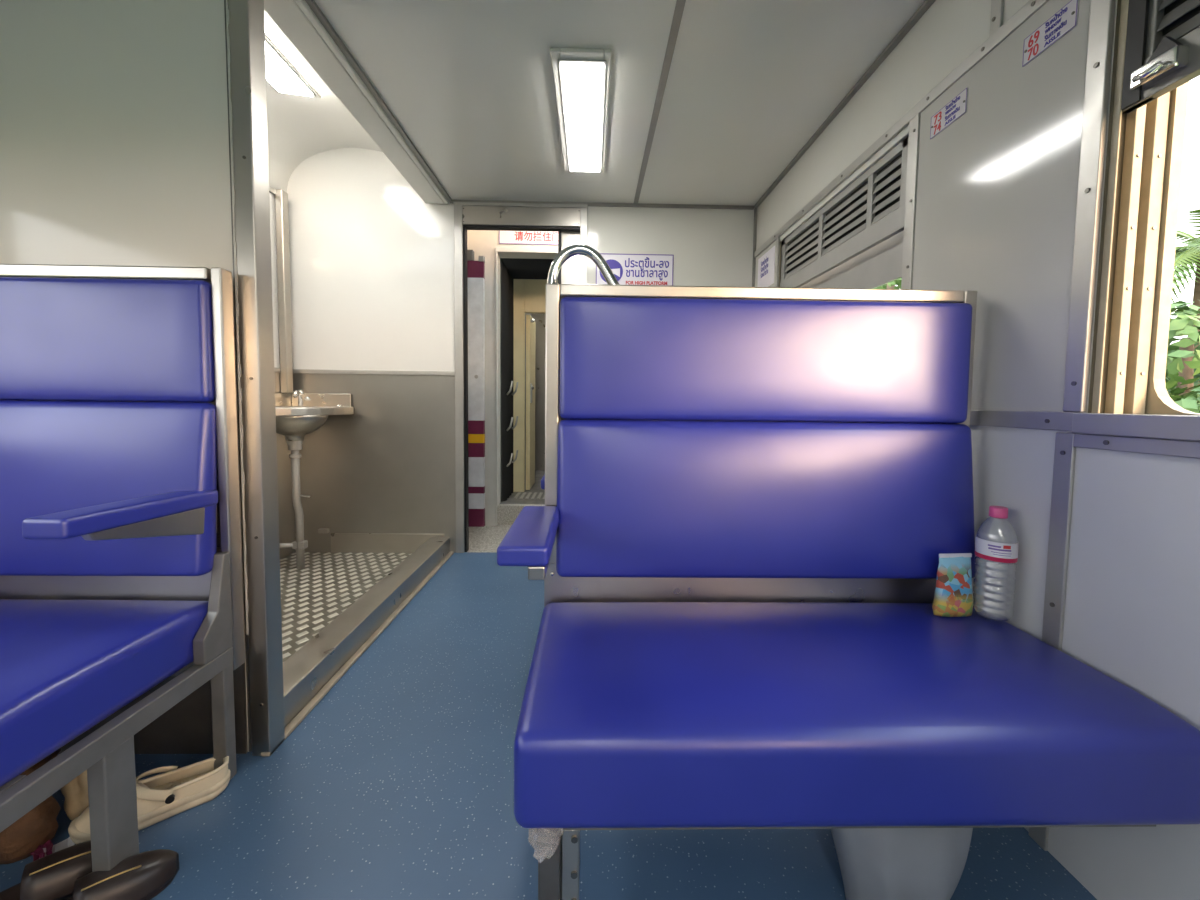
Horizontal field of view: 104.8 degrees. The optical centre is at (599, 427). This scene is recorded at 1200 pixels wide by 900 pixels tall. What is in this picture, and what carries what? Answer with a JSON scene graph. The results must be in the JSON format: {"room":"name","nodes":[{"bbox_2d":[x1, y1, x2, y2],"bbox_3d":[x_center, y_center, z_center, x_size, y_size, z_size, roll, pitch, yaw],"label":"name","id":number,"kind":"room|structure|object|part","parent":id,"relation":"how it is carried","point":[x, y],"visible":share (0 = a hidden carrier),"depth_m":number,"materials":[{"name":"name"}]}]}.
{"room":"train carriage","nodes":[
{"label":"train carriage","id":0,"kind":"room"},
{"bbox_2d":[0,0,248,751],"bbox_3d":[-1.460,-0.214,1.250,0.965,2.250,0.035,1,3,-1],"label":"wall partition","id":1,"kind":"structure","parent":0,"point":[114,135],"depth_m":1.20,"materials":[{"name":"white laminate"}]},
{"bbox_2d":[59,662,247,753],"bbox_3d":[-1.473,0.731,1.282,0.960,0.360,0.007,1,3,-1],"label":"panel","id":2,"kind":"object","parent":1,"relation":"attached to","point":[186,727],"visible":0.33,"depth_m":1.29,"materials":[{"name":"metal"}]},
{"bbox_2d":[224,0,251,751],"bbox_3d":[-0.969,-0.209,1.261,0.022,2.250,0.042,1,3,-1],"label":"trim","id":3,"kind":"structure","parent":1,"relation":"attached to","point":[246,636],"depth_m":1.25,"materials":[{"name":"metal"}]},
{"bbox_2d":[269,192,279,367],"bbox_3d":[-1.979,-0.145,-0.146,0.125,2.340,6.200,1,3,-1],"label":"wall","id":4,"kind":"structure","parent":0,"point":[272,197],"depth_m":2.79,"materials":[{"name":"laminate"}]},
{"bbox_2d":[269,186,275,194],"bbox_3d":[-1.937,-1.369,1.991,0.016,0.030,1.564,1,3,-1],"label":"trim","id":5,"kind":"structure","parent":4,"relation":"attached to","point":[271,190],"depth_m":2.74,"materials":[{"name":"metal"}]},
{"bbox_2d":[275,189,292,392],"bbox_3d":[-1.939,-0.827,2.836,0.044,1.219,0.060,1,3,-1],"label":"mirror","id":6,"kind":"object","parent":4,"relation":"attached to","point":[281,197],"visible":0.96,"depth_m":2.82,"materials":[{"name":"metal"}]},
{"bbox_2d":[264,11,381,192],"bbox_3d":[-1.499,-1.527,2.043,1.090,0.460,1.730,1,3,-1],"label":"ceiling","id":7,"kind":"structure","parent":0,"point":[300,128],"depth_m":2.60,"materials":[{"name":"paint"}]},
{"bbox_2d":[265,33,320,97],"bbox_3d":[-1.508,-1.653,1.905,0.222,0.046,0.850,1,3,-1],"label":"ceiling light","id":8,"kind":"object","parent":7,"relation":"attached to","point":[282,75],"visible":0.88,"depth_m":2.17,"materials":[{"name":"white plastic"}]},
{"bbox_2d":[274,372,455,558],"bbox_3d":[-1.446,0.271,2.172,1.050,1.176,1.740,1,3,-1],"label":"wall","id":9,"kind":"structure","parent":0,"point":[387,466],"depth_m":2.98,"materials":[{"name":"metal"}]},
{"bbox_2d":[275,393,350,406],"bbox_3d":[-1.772,-0.161,2.662,0.382,0.085,0.560,1,3,-1],"label":"backsplash","id":10,"kind":"structure","parent":9,"relation":"attached to","point":[281,399],"depth_m":2.93,"materials":[{"name":"metal"}]},
{"bbox_2d":[274,367,454,375],"bbox_3d":[-1.433,-0.306,2.110,1.039,0.027,1.682,1,3,-1],"label":"trim","id":11,"kind":"structure","parent":9,"relation":"attached to","point":[296,371],"depth_m":2.94,"materials":[{"name":"metal"}]},
{"bbox_2d":[467,230,557,525],"bbox_3d":[-0.516,-0.496,3.659,3.100,2.640,0.060,1,3,-1],"label":"wall","id":12,"kind":"structure","parent":0,"point":[484,243],"depth_m":3.61,"materials":[{"name":"white paint"}]},
{"bbox_2d":[495,248,557,505],"bbox_3d":[-0.343,-0.383,3.698,0.950,2.014,0.160,1,3,-1],"label":"door frame","id":13,"kind":"structure","parent":12,"relation":"attached to","point":[523,253],"depth_m":3.63,"materials":[{"name":"white paint"}]},
{"bbox_2d":[499,231,557,244],"bbox_3d":[-0.466,-1.494,3.567,0.625,0.155,0.010,1,3,-1],"label":"notice","id":14,"kind":"object","parent":12,"relation":"attached to","point":[505,237],"visible":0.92,"depth_m":3.56,"materials":[{"name":"white plastic"}]},
{"bbox_2d":[500,258,557,501],"bbox_3d":[-0.296,-0.438,3.994,1.145,2.090,0.415,1,3,-1],"label":"gangway bellows","id":15,"kind":"object","parent":12,"relation":"attached to","point":[511,269],"visible":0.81,"depth_m":3.83,"materials":[{"name":"black rubber"}]},
{"bbox_2d":[287,148,754,551],"bbox_3d":[-0.543,-0.468,2.993,3.060,2.660,0.050,1,3,-1],"label":"wall","id":16,"kind":"structure","parent":0,"point":[372,262],"depth_m":2.93,"materials":[{"name":"paint"}]},
{"bbox_2d":[318,528,328,532],"bbox_3d":[-1.786,0.664,2.985,0.060,0.028,0.030,1,3,-1],"label":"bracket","id":17,"kind":"object","parent":16,"relation":"attached to","point":[321,530],"visible":1,"depth_m":2.97,"materials":[{"name":"metal"}]},
{"bbox_2d":[305,0,451,201],"bbox_3d":[-0.920,-1.373,2.050,0.020,0.014,1.685,1,3,-1],"label":"trim","id":18,"kind":"structure","parent":16,"relation":"attached to","point":[312,4],"depth_m":1.82,"materials":[{"name":"grey metal"}]},
{"bbox_2d":[331,533,443,552],"bbox_3d":[-1.382,0.751,3.009,0.730,0.125,0.012,1,3,-1],"label":"baseboard","id":19,"kind":"structure","parent":16,"relation":"attached to","point":[340,542],"depth_m":3.00,"materials":[{"name":"metal"}]},
{"bbox_2d":[454,202,587,552],"bbox_3d":[-0.468,-0.296,3.013,0.925,2.236,0.107,1,3,-1],"label":"door frame","id":20,"kind":"structure","parent":16,"relation":"in","point":[570,221],"depth_m":2.93,"materials":[{"name":"metal"}]},
{"bbox_3d":[-0.497,-1.401,2.905,0.840,0.018,0.018,1,3,-1],"label":"header rail","id":21,"kind":"part","parent":20,"relation":"part of","materials":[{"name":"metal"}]},
{"bbox_2d":[450,200,753,209],"bbox_3d":[0.017,-1.410,2.916,1.918,0.018,0.018,1,3,-1],"label":"trim","id":22,"kind":"structure","parent":16,"relation":"attached to","point":[595,204],"depth_m":2.91,"materials":[{"name":"grey metal"}]},
{"bbox_2d":[596,253,673,285],"bbox_3d":[0.221,-0.965,2.949,0.495,0.285,0.008,1,3,-1],"label":"platform sign","id":23,"kind":"object","parent":16,"relation":"attached to","point":[628,269],"visible":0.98,"depth_m":2.94,"materials":[{"name":"white plastic"}]},
{"bbox_2d":[752,208,756,286],"bbox_3d":[0.977,-0.279,3.000,0.014,2.236,0.016,1,3,-1],"label":"trim","id":24,"kind":"structure","parent":16,"relation":"attached to","point":[755,209],"depth_m":2.94,"materials":[{"name":"grey metal"}]},
{"bbox_2d":[500,470,544,503],"bbox_3d":[-0.216,0.542,5.660,2.200,0.045,3.755,1,3,-1],"label":"floor","id":25,"kind":"structure","parent":0,"point":[510,500],"depth_m":4.13,"materials":[{"name":"grey paint"}]},
{"bbox_2d":[514,492,544,498],"bbox_3d":[-0.359,0.603,4.110,0.775,0.007,0.250,1,3,-1],"label":"ribs","id":26,"kind":"object","parent":25,"relation":"on","point":[518,493],"visible":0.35,"depth_m":4.09,"materials":[{"name":"metal"}]},
{"bbox_2d":[525,313,531,476],"bbox_3d":[-0.218,-0.615,5.876,1.340,2.250,3.190,1,3,-1],"label":"wall","id":27,"kind":"structure","parent":0,"point":[525,313],"depth_m":5.05,"materials":[{"name":"grey paint"}]},
{"bbox_2d":[526,315,535,489],"bbox_3d":[-0.660,-0.240,4.502,0.070,1.630,0.400,1,3,-1],"label":"door","id":28,"kind":"structure","parent":27,"relation":"in","point":[530,323],"depth_m":4.34,"materials":[{"name":"beige paint"}]},
{"bbox_3d":[-0.643,-0.325,4.325,0.015,0.180,0.045,1,3,-1],"label":"lock plate","id":29,"kind":"part","parent":28,"relation":"part of","materials":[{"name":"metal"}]},
{"bbox_2d":[532,313,545,469],"bbox_3d":[-0.694,-0.463,5.576,0.260,1.950,0.070,1,3,-1],"label":"door","id":30,"kind":"structure","parent":27,"relation":"in","point":[538,318],"depth_m":5.57,"materials":[{"name":"metal"}]},
{"bbox_2d":[513,279,557,491],"bbox_3d":[-0.176,-0.621,4.249,2.200,2.450,0.060,1,3,-1],"label":"wall","id":31,"kind":"structure","parent":0,"point":[529,294],"depth_m":4.21,"materials":[{"name":"beige paint"}]},
{"bbox_2d":[0,525,1096,899],"bbox_3d":[-0.457,0.998,0.299,2.960,0.042,6.900,1,3,-1],"label":"floor","id":32,"kind":"structure","parent":0,"point":[398,784],"depth_m":1.12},
{"bbox_2d":[0,749,60,863],"bbox_3d":[-1.245,0.820,0.993,0.121,0.210,0.127,0,3,-18],"label":"bag","id":33,"kind":"object","parent":32,"relation":"on","point":[40,825],"visible":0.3,"depth_m":0.99,"materials":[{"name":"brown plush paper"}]},
{"bbox_2d":[30,840,52,860],"bbox_3d":[-1.174,0.917,0.978,0.157,0.016,0.032,3,4,34],"label":"wrapper","id":34,"kind":"object","parent":32,"relation":"on","point":[39,852],"visible":0.39,"depth_m":1.00,"materials":[{"name":"red paint"}]},
{"bbox_2d":[0,840,91,899],"bbox_3d":[-1.110,0.899,0.916,0.250,0.074,0.092,-2,4,-43],"label":"sandal","id":35,"kind":"object","parent":32,"relation":"on","point":[53,876],"visible":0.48,"depth_m":0.91,"materials":[{"name":"brown leather"}]},
{"bbox_2d":[39,837,74,858],"bbox_3d":[-1.145,0.920,0.974,0.154,0.015,0.058,3,4,37],"label":"paper scrap","id":36,"kind":"object","parent":32,"relation":"on","point":[68,842],"visible":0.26,"depth_m":1.02,"materials":[{"name":"white paper"}]},
{"bbox_2d":[61,770,88,820],"bbox_3d":[-1.224,0.852,1.119,0.115,0.141,0.108,3,4,38],"label":"cloth bundle","id":37,"kind":"object","parent":32,"relation":"on","point":[75,793],"visible":0.29,"depth_m":1.07,"materials":[{"name":"beige fabric"}]},
{"bbox_2d":[0,264,244,871],"bbox_3d":[-1.515,0.265,0.959,1.122,1.325,0.550,1,3,-1],"label":"seat","id":38,"kind":"object","parent":32,"relation":"on","point":[121,562],"visible":1,"depth_m":1.13,"materials":[{"name":"blue leather"}]},
{"bbox_3d":[-1.440,0.603,0.964,0.905,0.046,0.440,1,3,-1],"label":"seat frame","id":39,"kind":"part","parent":38,"relation":"part of","materials":[{"name":"grey paint"}]},
{"bbox_2d":[0,599,208,786],"bbox_3d":[-1.464,0.512,0.949,0.955,0.145,0.500,1,3,-1],"label":"cushion","id":40,"kind":"object","parent":38,"relation":"on","point":[67,665],"depth_m":0.95,"materials":[{"name":"blue leather"}]},
{"bbox_3d":[-1.521,0.415,1.190,1.118,0.144,0.003,1,3,-1],"label":"kick plate","id":41,"kind":"part","parent":38,"relation":"part of","materials":[{"name":"metal"}]},
{"bbox_3d":[-1.518,-0.223,1.150,1.075,0.304,0.046,1,3,-1],"label":"backrest","id":42,"kind":"part","parent":38,"relation":"part of","materials":[{"name":"blue leather"}]},
{"bbox_3d":[-1.526,0.148,1.148,1.092,0.434,0.093,1,3,-1],"label":"backrest","id":43,"kind":"part","parent":38,"relation":"part of","materials":[{"name":"blue leather"}]},
{"bbox_3d":[-0.976,0.783,0.928,0.035,0.307,0.060,1,3,-1],"label":"leg","id":44,"kind":"part","parent":38,"relation":"part of","materials":[{"name":"grey paint"}]},
{"bbox_3d":[-0.973,0.609,0.968,0.030,0.045,0.490,1,3,-1],"label":"rail","id":45,"kind":"part","parent":38,"relation":"part of","materials":[{"name":"grey metal"}]},
{"bbox_3d":[-1.518,0.112,1.195,1.122,1.045,0.040,1,3,-1],"label":"frame","id":46,"kind":"part","parent":38,"relation":"part of","materials":[{"name":"leather"}]},
{"bbox_3d":[-1.518,0.005,1.215,1.052,0.815,0.008,1,3,-1],"label":"panel","id":47,"kind":"part","parent":38,"relation":"part of","materials":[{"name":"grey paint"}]},
{"bbox_3d":[-0.974,0.449,1.159,0.028,0.252,0.090,1,3,-1],"label":"plate","id":48,"kind":"part","parent":38,"relation":"part of","materials":[{"name":"grey paint"}]},
{"bbox_3d":[-0.981,0.767,1.204,0.035,0.307,0.033,1,3,-1],"label":"leg","id":49,"kind":"part","parent":38,"relation":"part of","materials":[{"name":"grey paint"}]},
{"bbox_2d":[67,849,179,899],"bbox_3d":[-0.979,0.902,0.889,0.250,0.074,0.092,-2,4,-43],"label":"sandal","id":50,"kind":"object","parent":32,"relation":"on","point":[141,876],"visible":0.99,"depth_m":0.91,"materials":[{"name":"brown leather"}]},
{"bbox_2d":[68,756,229,843],"bbox_3d":[-1.070,0.878,1.114,0.278,0.094,0.114,-2,4,-37],"label":"clog","id":51,"kind":"object","parent":32,"relation":"on","point":[160,797],"visible":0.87,"depth_m":1.12,"materials":[{"name":"plastic"}]},
{"bbox_2d":[226,0,284,755],"bbox_3d":[-0.934,-0.218,1.254,0.054,2.271,0.066,1,3,-1],"label":"post","id":52,"kind":"object","parent":32,"relation":"on","point":[245,23],"visible":1,"depth_m":1.24,"materials":[{"name":"metal"}]},
{"bbox_2d":[275,390,353,568],"bbox_3d":[-1.760,0.301,2.679,0.419,1.052,0.579,1,3,-1],"label":"basin","id":53,"kind":"object","parent":32,"relation":"on","point":[299,413],"visible":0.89,"depth_m":2.68,"materials":[{"name":"metal"}]},
{"bbox_3d":[-1.767,-0.001,2.672,0.344,0.155,0.344,1,3,-1],"label":"bowl","id":54,"kind":"part","parent":53,"relation":"part of","materials":[{"name":"metal"}]},
{"bbox_2d":[275,406,353,416],"bbox_3d":[-1.755,-0.097,2.656,0.417,0.048,0.577,1,3,-1],"label":"countertop","id":55,"kind":"structure","parent":53,"relation":"on","point":[280,410],"depth_m":2.62,"materials":[{"name":"metal"}]},
{"bbox_2d":[292,390,310,405],"bbox_3d":[-1.828,-0.183,2.827,0.099,0.104,0.114,1,3,-1],"label":"faucet","id":56,"kind":"object","parent":55,"relation":"on","point":[299,393],"depth_m":2.84,"materials":[{"name":"silver metal"}]},
{"bbox_2d":[283,537,449,726],"bbox_3d":[-1.025,0.813,2.174,0.123,0.105,1.685,1,3,-1],"label":"threshold","id":57,"kind":"object","parent":32,"relation":"on","point":[316,662],"visible":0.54,"depth_m":1.82,"materials":[{"name":"metal"}]},
{"bbox_2d":[261,551,453,755],"bbox_3d":[-0.949,0.861,2.153,0.026,0.012,1.735,1,3,-1],"label":"trim","id":58,"kind":"structure","parent":57,"relation":"attached to","point":[325,689],"depth_m":1.74,"materials":[{"name":"silver metal"}]},
{"bbox_2d":[497,504,544,524],"bbox_3d":[-0.356,0.724,3.764,0.950,0.195,0.045,1,3,-1],"label":"step","id":59,"kind":"structure","parent":32,"relation":"on","point":[507,514],"depth_m":3.73,"materials":[{"name":"metal"}]},
{"bbox_2d":[541,474,544,488],"bbox_3d":[0.393,0.254,1.760,1.210,1.300,0.550,1,3,-1],"label":"seat","id":60,"kind":"object","parent":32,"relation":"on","point":[543,478],"visible":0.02,"depth_m":1.62,"materials":[{"name":"blue leather"}]},
{"bbox_2d":[497,244,1199,899],"bbox_3d":[0.408,0.239,1.007,1.210,1.416,0.568,1,3,-1],"label":"seat","id":61,"kind":"object","parent":32,"relation":"on","point":[754,496],"visible":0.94,"depth_m":1.13,"materials":[{"name":"blue leather"}]},
{"bbox_3d":[-0.088,0.814,0.804,0.037,0.281,0.035,1,3,-1],"label":"leg","id":62,"kind":"part","parent":61,"relation":"part of","materials":[{"name":"metal"}]},
{"bbox_3d":[-0.038,-0.393,1.222,0.206,0.188,0.049,1,3,-1],"label":"grab handle","id":63,"kind":"part","parent":61,"relation":"part of","materials":[{"name":"silver metal"}]},
{"bbox_3d":[0.412,0.437,1.233,1.118,0.147,0.003,1,3,-1],"label":"kick plate","id":64,"kind":"part","parent":61,"relation":"part of","materials":[{"name":"metal"}]},
{"bbox_3d":[0.417,0.038,1.258,1.052,0.790,0.008,1,3,-1],"label":"panel","id":65,"kind":"part","parent":61,"relation":"part of","materials":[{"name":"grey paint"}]},
{"bbox_3d":[0.415,0.144,1.238,1.122,1.020,0.040,1,3,-1],"label":"frame","id":66,"kind":"part","parent":61,"relation":"part of","materials":[{"name":"leather"}]},
{"bbox_3d":[0.429,-0.174,1.195,1.065,0.312,0.046,1,3,-1],"label":"backrest","id":67,"kind":"part","parent":61,"relation":"part of","materials":[{"name":"blue leather"}]},
{"bbox_3d":[0.430,0.185,1.192,1.082,0.400,0.093,1,3,-1],"label":"backrest","id":68,"kind":"part","parent":61,"relation":"part of","materials":[{"name":"blue leather"}]},
{"bbox_2d":[514,602,1199,827],"bbox_3d":[0.432,0.553,0.992,1.155,0.182,0.500,1,3,-1],"label":"cushion","id":69,"kind":"object","parent":61,"relation":"on","point":[633,714],"depth_m":0.76,"materials":[{"name":"blue leather"}]},
{"bbox_3d":[0.421,0.655,1.007,1.075,0.032,0.440,1,3,-1],"label":"seat frame","id":70,"kind":"part","parent":61,"relation":"part of","materials":[{"name":"grey paint"}]},
{"bbox_2d":[932,553,973,616],"bbox_3d":[0.874,0.385,1.140,0.100,0.152,0.040,0,3,-5],"label":"pouch","id":71,"kind":"object","parent":61,"relation":"on","point":[953,597],"visible":1,"depth_m":1.13,"materials":[{"name":"multicoloured plastic"}]},
{"bbox_2d":[973,506,1018,620],"bbox_3d":[0.963,0.326,1.125,0.080,0.270,0.080,1,3,-1],"label":"water bottle","id":72,"kind":"object","parent":61,"relation":"on","point":[996,548],"visible":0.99,"depth_m":1.11,"materials":[{"name":"clear plastic"}]},
{"bbox_2d":[988,544,1010,555],"bbox_3d":[0.945,0.290,1.091,0.044,0.022,0.007,3,4,30],"label":"print","id":73,"kind":"object","parent":72,"relation":"on","point":[993,549],"depth_m":1.09},
{"bbox_2d":[831,828,972,899],"bbox_3d":[0.584,0.825,0.921,0.322,0.262,0.168,1,3,-1],"label":"trash bin","id":74,"kind":"object","parent":32,"relation":"on","point":[875,863],"visible":0.46,"depth_m":0.85,"materials":[{"name":"grey plastic"}]},
{"bbox_2d":[314,0,924,205],"bbox_3d":[-0.423,-1.272,-0.181,2.960,0.050,6.200,1,3,-1],"label":"ceiling","id":75,"kind":"structure","parent":0,"point":[470,83],"depth_m":1.80,"materials":[{"name":"laminate"}]},
{"bbox_2d":[264,0,448,203],"bbox_3d":[-1.002,-1.472,2.038,0.145,0.238,1.695,1,3,-1],"label":"beam","id":76,"kind":"structure","parent":75,"relation":"attached to","point":[295,19],"depth_m":1.80,"materials":[{"name":"grey metal"}]},
{"bbox_2d":[550,47,610,171],"bbox_3d":[-0.077,-1.358,2.064,0.216,0.026,0.860,1,3,-1],"label":"recessed light","id":77,"kind":"object","parent":75,"relation":"in","point":[581,76],"visible":1,"depth_m":1.91,"materials":[{"name":"white plastic"}]},
{"bbox_2d":[561,65,603,171],"bbox_3d":[-0.072,-1.356,2.080,0.158,0.020,0.770,1,3,-1],"label":"diffuser","id":78,"kind":"object","parent":77,"relation":"attached to","point":[582,86],"depth_m":1.99,"materials":[{"name":"white plastic"}]},
{"bbox_2d":[633,0,685,203],"bbox_3d":[0.283,-1.236,-0.173,0.028,0.006,6.185,1,3,-1],"label":"trim","id":79,"kind":"structure","parent":75,"relation":"attached to","point":[679,7],"depth_m":1.82,"materials":[{"name":"grey metal"}]},
{"bbox_2d":[755,0,1199,899],"bbox_3d":[1.106,-0.112,-0.086,0.125,2.340,6.200,1,3,-1],"label":"wall","id":80,"kind":"structure","parent":0,"point":[1132,611],"depth_m":0.96,"materials":[{"name":"white laminate"}]},
{"bbox_2d":[757,246,774,286],"bbox_3d":[0.994,-0.943,2.770,0.005,0.210,0.260,1,3,-1],"label":"plate","id":81,"kind":"object","parent":80,"relation":"attached to","point":[766,263],"visible":1,"depth_m":2.75,"materials":[{"name":"white plastic"}]},
{"bbox_2d":[775,237,779,286],"bbox_3d":[0.990,-0.596,2.604,0.012,0.935,0.030,1,3,-1],"label":"trim","id":82,"kind":"structure","parent":80,"relation":"attached to","point":[778,238],"depth_m":2.57,"materials":[{"name":"metal"}]},
{"bbox_2d":[779,137,907,288],"bbox_3d":[1.068,-0.548,2.075,0.124,0.915,1.075,1,3,-1],"label":"window","id":83,"kind":"structure","parent":80,"relation":"in","point":[855,241],"depth_m":1.86,"materials":[{"name":"beige metal"}]},
{"bbox_3d":[1.000,-0.580,2.597,0.004,0.913,0.014,1,3,-1],"label":"guide rail","id":84,"kind":"part","parent":83,"relation":"part of","materials":[{"name":"beige metal"}]},
{"bbox_3d":[1.065,-0.417,2.082,0.011,0.620,1.015,1,3,-1],"label":"sash frame","id":85,"kind":"part","parent":83,"relation":"part of","materials":[{"name":"grey metal"}]},
{"bbox_3d":[1.064,-0.342,2.087,0.004,0.450,0.975,1,3,-1],"label":"pane","id":86,"kind":"part","parent":83,"relation":"part of","materials":[{"name":"clear glass"}]},
{"bbox_2d":[754,0,935,207],"bbox_3d":[1.045,-1.224,-0.158,0.022,0.014,6.185,1,3,-1],"label":"trim","id":87,"kind":"structure","parent":80,"relation":"attached to","point":[926,4],"depth_m":1.80,"materials":[{"name":"grey metal"}]},
{"bbox_2d":[754,0,1048,257],"bbox_3d":[1.045,-0.925,-0.144,0.014,0.037,6.180,1,3,-1],"label":"trim","id":88,"kind":"structure","parent":80,"relation":"attached to","point":[1031,6],"depth_m":1.44,"materials":[{"name":"metal"}]},
{"bbox_2d":[901,113,919,289],"bbox_3d":[1.009,-0.533,1.514,0.014,0.935,0.045,1,3,-1],"label":"trim","id":89,"kind":"structure","parent":80,"relation":"attached to","point":[914,124],"depth_m":1.50,"materials":[{"name":"metal"}]},
{"bbox_2d":[989,0,1003,36],"bbox_3d":[1.024,-1.157,1.187,0.010,0.273,0.033,1,3,-1],"label":"trim","id":90,"kind":"structure","parent":80,"relation":"attached to","point":[997,6],"depth_m":1.19,"materials":[{"name":"metal"}]},
{"bbox_2d":[912,0,1090,411],"bbox_3d":[1.019,-0.517,1.237,0.006,0.936,0.510,1,3,-1],"label":"wall panel","id":91,"kind":"object","parent":80,"relation":"attached to","point":[997,188],"visible":0.83,"depth_m":1.14,"materials":[{"name":"grey laminate"}]},
{"bbox_2d":[930,88,967,138],"bbox_3d":[1.016,-0.914,1.349,0.005,0.065,0.135,1,3,-1],"label":"number plate","id":92,"kind":"object","parent":91,"relation":"attached to","point":[956,107],"visible":1,"depth_m":1.34,"materials":[{"name":"plastic"}]},
{"bbox_2d":[1022,0,1078,66],"bbox_3d":[1.021,-0.899,1.051,0.005,0.062,0.123,1,3,-1],"label":"number plate","id":93,"kind":"object","parent":91,"relation":"attached to","point":[1064,20],"visible":1,"depth_m":1.04,"materials":[{"name":"plastic"}]},
{"bbox_2d":[946,410,1077,430],"bbox_3d":[0.995,-0.071,1.991,0.014,0.041,2.015,1,3,-1],"label":"trim","id":94,"kind":"structure","parent":80,"relation":"attached to","point":[1060,421],"depth_m":1.10,"materials":[{"name":"metal"}]},
{"bbox_2d":[1029,432,1075,850],"bbox_3d":[1.010,0.482,1.034,0.010,0.944,0.040,1,3,-1],"label":"trim","id":95,"kind":"structure","parent":80,"relation":"attached to","point":[1065,453],"depth_m":1.02,"materials":[{"name":"metal"}]},
{"bbox_2d":[1063,0,1115,411],"bbox_3d":[1.019,-0.501,0.962,0.014,0.935,0.040,1,3,-1],"label":"trim","id":96,"kind":"structure","parent":80,"relation":"attached to","point":[1102,12],"depth_m":0.96,"materials":[{"name":"metal"}]},
{"bbox_2d":[1072,413,1199,440],"bbox_3d":[1.049,0.103,-0.995,0.018,0.043,3.962,1,3,-1],"label":"trim","id":97,"kind":"structure","parent":80,"relation":"attached to","point":[1175,427],"depth_m":0.86,"materials":[{"name":"metal"}]},
{"bbox_2d":[1073,433,1199,458],"bbox_3d":[1.052,0.140,-0.992,0.012,0.029,3.965,1,3,-1],"label":"trim","id":98,"kind":"structure","parent":80,"relation":"attached to","point":[1167,447],"depth_m":0.87,"materials":[{"name":"metal"}]},
{"bbox_2d":[1088,0,1199,415],"bbox_3d":[1.084,-0.444,0.255,0.160,0.915,1.380,1,3,-1],"label":"window","id":99,"kind":"structure","parent":80,"relation":"in","point":[1156,57],"depth_m":0.93,"materials":[{"name":"beige metal"}]},
{"bbox_3d":[1.031,-0.484,0.930,0.004,0.913,0.014,1,3,-1],"label":"guide rail","id":100,"kind":"part","parent":99,"relation":"part of","materials":[{"name":"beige metal"}]},
{"bbox_3d":[1.067,-0.484,0.929,0.020,0.913,0.018,1,3,-1],"label":"guide rail","id":101,"kind":"part","parent":99,"relation":"part of","materials":[{"name":"beige metal"}]},
{"bbox_3d":[1.110,-0.483,0.930,0.026,0.913,0.018,1,3,-1],"label":"guide rail","id":102,"kind":"part","parent":99,"relation":"part of","materials":[{"name":"beige metal"}]},
{"bbox_3d":[1.004,-0.652,0.848,0.018,0.018,0.044,1,3,-1],"label":"latch lever","id":103,"kind":"part","parent":99,"relation":"part of","materials":[{"name":"silver metal"}]},
{"bbox_2d":[1122,0,1199,112],"bbox_3d":[1.062,-0.745,0.238,0.022,0.312,1.356,1,3,-1],"label":"shutter","id":104,"kind":"object","parent":99,"relation":"attached to","point":[1150,28],"depth_m":0.87,"materials":[{"name":"grey paint"}]},
{"bbox_3d":[1.032,-0.694,0.845,0.010,0.036,0.058,1,3,-1],"label":"latch plate","id":105,"kind":"part","parent":99,"relation":"part of","materials":[{"name":"silver metal"}]},
{"bbox_3d":[1.152,-0.444,0.257,0.024,0.913,1.378,1,3,-1],"label":"frame","id":106,"kind":"part","parent":99,"relation":"part of","materials":[{"name":"beige metal"}]},
{"bbox_3d":[-0.500,-0.477,3.324,3.060,2.640,0.610,1,3,-1],"label":"wall","id":107,"kind":"structure","parent":0,"visible":0},
{"bbox_2d":[467,250,484,526],"bbox_3d":[-0.914,-0.273,3.389,0.138,2.015,0.052,1,3,-1],"label":"door","id":108,"kind":"structure","parent":107,"relation":"in","point":[475,269],"depth_m":3.37,"materials":[{"name":"white paint"}]},
{"label":"outside","id":109,"kind":"structure","parent":0,"visible":0},
{"bbox_3d":[30.776,2.202,10.725,58.000,0.100,100.000,1,3,-1],"label":"ground","id":110,"kind":"structure","parent":109,"visible":0},
{"bbox_2d":[1165,299,1199,412],"bbox_3d":[6.612,0.333,5.664,2.871,3.650,1.789,-3,5,-44],"label":"leafy tree","id":111,"kind":"object","parent":110,"relation":"on","point":[1182,375],"visible":0.09,"depth_m":5.06,"materials":[{"name":"green plant"}]},
{"bbox_2d":[1171,209,1199,384],"bbox_3d":[8.951,-0.567,7.104,2.658,5.348,2.940,4,5,45],"label":"palm tree","id":112,"kind":"object","parent":110,"relation":"on","point":[1189,254],"visible":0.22,"depth_m":6.98,"materials":[{"name":"green plant"}]}
]}

